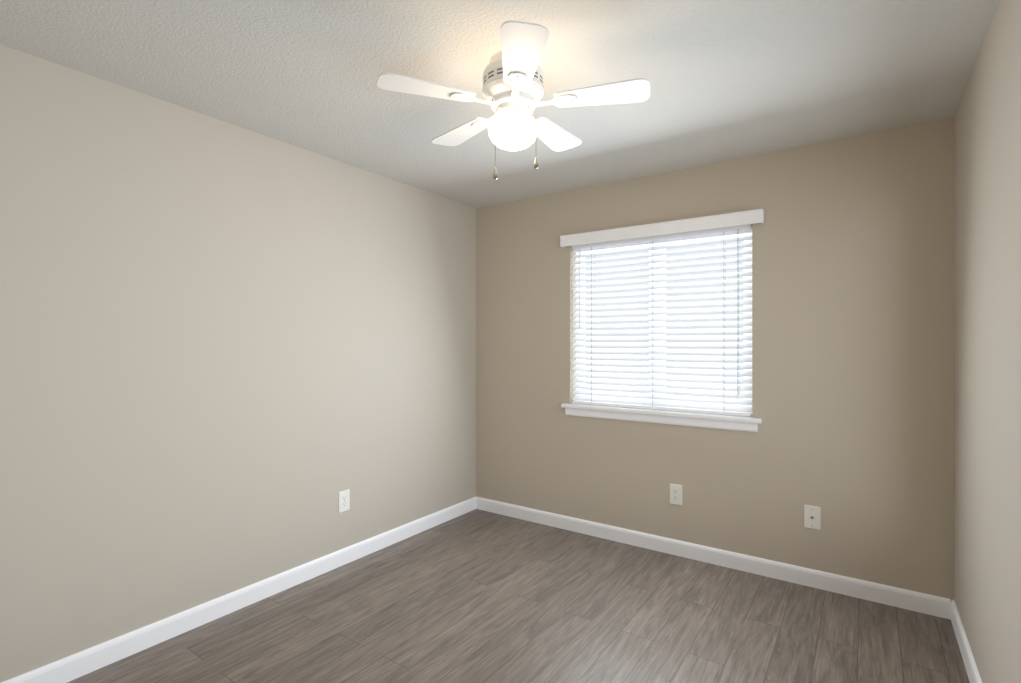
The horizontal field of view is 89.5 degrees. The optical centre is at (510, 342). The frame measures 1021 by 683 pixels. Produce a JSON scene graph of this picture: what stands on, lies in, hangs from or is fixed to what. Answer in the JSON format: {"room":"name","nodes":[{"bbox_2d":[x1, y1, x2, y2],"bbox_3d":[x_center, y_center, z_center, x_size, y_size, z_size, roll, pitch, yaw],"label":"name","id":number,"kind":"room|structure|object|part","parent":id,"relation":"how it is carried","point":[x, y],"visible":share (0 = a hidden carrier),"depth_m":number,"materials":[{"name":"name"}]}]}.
{"room":"empty bedroom","nodes":[
{"label":"empty bedroom","id":0,"kind":"room"},
{"bbox_2d":[0,44,475,682],"bbox_3d":[-1.492,0.123,2.564,0.140,2.440,4.332,0,0,35],"label":"wall","id":1,"kind":"structure","parent":0,"point":[232,358],"depth_m":2.44,"materials":[{"name":"beige paint"}]},
{"bbox_2d":[2,497,476,682],"bbox_3d":[-1.428,1.296,2.520,0.014,0.095,4.052,0,0,35],"label":"baseboard","id":2,"kind":"structure","parent":1,"relation":"attached to","point":[82,663],"depth_m":2.50,"materials":[{"name":"white wood"}]},
{"bbox_2d":[338,489,349,512],"bbox_3d":[-1.010,0.961,3.130,0.007,0.127,0.080,0,0,35],"label":"outlet","id":3,"kind":"object","parent":1,"relation":"attached to","point":[343,500],"visible":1,"depth_m":3.12,"materials":[{"name":"white plastic"}]},
{"bbox_2d":[0,0,998,207],"bbox_3d":[-0.216,-1.147,1.681,3.244,0.100,4.332,0,0,35],"label":"ceiling","id":4,"kind":"structure","parent":0,"point":[731,79],"depth_m":2.06,"materials":[{"name":"white paint"}]},
{"bbox_2d":[376,20,650,179],"bbox_3d":[0.023,-0.855,2.035,1.006,0.485,0.974,0,0,35],"label":"ceiling fan","id":5,"kind":"object","parent":4,"relation":"hanging from","point":[513,87],"visible":1,"depth_m":1.92,"materials":[{"name":"white"}]},
{"bbox_3d":[-0.275,-0.926,1.902,0.310,0.024,0.415,0,0,35],"label":"blade","id":6,"kind":"part","parent":5,"relation":"part of","materials":[{"name":"white wood"}]},
{"bbox_3d":[-0.164,-0.926,2.248,0.454,0.024,0.196,0,0,35],"label":"blade","id":7,"kind":"part","parent":5,"relation":"part of","materials":[{"name":"white wood"}]},
{"bbox_3d":[0.010,-0.824,2.007,0.196,0.131,0.196,0,0,35],"label":"globe","id":8,"kind":"part","parent":5,"relation":"part of","materials":[{"name":"white glass"}]},
{"bbox_3d":[0.020,-0.759,1.941,0.134,0.294,0.126,0,0,35],"label":"pull chain","id":9,"kind":"part","parent":5,"relation":"part of","materials":[{"name":"silver metal"}]},
{"bbox_3d":[0.037,-0.926,1.703,0.339,0.024,0.396,0,0,35],"label":"blade","id":10,"kind":"part","parent":5,"relation":"part of","materials":[{"name":"white"}]},
{"bbox_3d":[0.157,-0.926,2.257,0.145,0.024,0.458,0,0,35],"label":"blade","id":11,"kind":"part","parent":5,"relation":"part of","materials":[{"name":"white wood"}]},
{"bbox_3d":[0.305,-0.926,1.952,0.447,0.024,0.233,0,0,35],"label":"blade","id":12,"kind":"part","parent":5,"relation":"part of","materials":[{"name":"white wood"}]},
{"bbox_2d":[67,509,969,682],"bbox_3d":[-0.216,1.393,1.681,3.244,0.100,4.332,0,0,35],"label":"floor","id":13,"kind":"structure","parent":0,"point":[477,596],"depth_m":2.43,"materials":[{"name":"wood"}]},
{"bbox_2d":[476,117,953,600],"bbox_3d":[0.978,0.123,3.404,2.964,2.440,0.140,0,0,35],"label":"wall","id":14,"kind":"structure","parent":0,"point":[853,324],"depth_m":2.91,"materials":[{"name":"beige paint"}]},
{"bbox_2d":[561,403,761,431],"bbox_3d":[0.933,0.477,3.374,1.301,0.082,0.125,0,0,35],"label":"window sill","id":15,"kind":"structure","parent":14,"relation":"attached to","point":[729,422],"depth_m":3.28,"materials":[{"name":"white wood"}]},
{"bbox_2d":[576,233,751,405],"bbox_3d":[0.980,-0.141,3.441,1.200,1.152,0.060,0,0,35],"label":"window","id":16,"kind":"structure","parent":14,"relation":"in","point":[677,242],"depth_m":3.42,"materials":[{"name":"white plastic"}]},
{"bbox_2d":[560,209,763,416],"bbox_3d":[0.929,-0.168,3.365,1.321,1.203,0.112,0,0,35],"label":"window blinds","id":17,"kind":"object","parent":16,"relation":"attached to","point":[737,223],"visible":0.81,"depth_m":3.33,"materials":[{"name":"white plastic"}]},
{"bbox_2d":[670,484,681,505],"bbox_3d":[1.048,0.961,3.265,0.080,0.127,0.007,0,0,35],"label":"outlet","id":18,"kind":"object","parent":14,"relation":"attached to","point":[675,494],"visible":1,"depth_m":3.26,"materials":[{"name":"white plastic"}]},
{"bbox_2d":[476,497,950,619],"bbox_3d":[0.934,1.296,3.341,2.936,0.095,0.014,0,0,35],"label":"baseboard","id":19,"kind":"structure","parent":14,"relation":"attached to","point":[933,605],"depth_m":3.03,"materials":[{"name":"white wood"}]},
{"bbox_2d":[804,505,820,529],"bbox_3d":[1.661,0.961,2.835,0.080,0.127,0.017,0,0,35],"label":"outlet","id":20,"kind":"object","parent":14,"relation":"attached to","point":[812,517],"visible":1,"depth_m":2.84,"materials":[{"name":"white plastic"}]},
{"bbox_2d":[954,0,1020,682],"bbox_3d":[1.060,0.123,0.797,0.140,2.440,4.332,0,0,35],"label":"wall","id":21,"kind":"structure","parent":0,"point":[987,358],"depth_m":1.76,"materials":[{"name":"beige paint"}]},
{"bbox_2d":[951,600,981,682],"bbox_3d":[0.997,1.296,0.841,0.014,0.095,4.052,0,0,35],"label":"baseboard","id":22,"kind":"structure","parent":21,"relation":"attached to","point":[967,656],"depth_m":2.17,"materials":[{"name":"white wood"}]},
{"label":"outside","id":23,"kind":"structure","parent":0,"visible":0},
{"bbox_2d":[586,241,743,398],"bbox_3d":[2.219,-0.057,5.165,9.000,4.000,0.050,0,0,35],"label":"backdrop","id":24,"kind":"structure","parent":23,"point":[686,261],"depth_m":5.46,"materials":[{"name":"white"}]}
]}

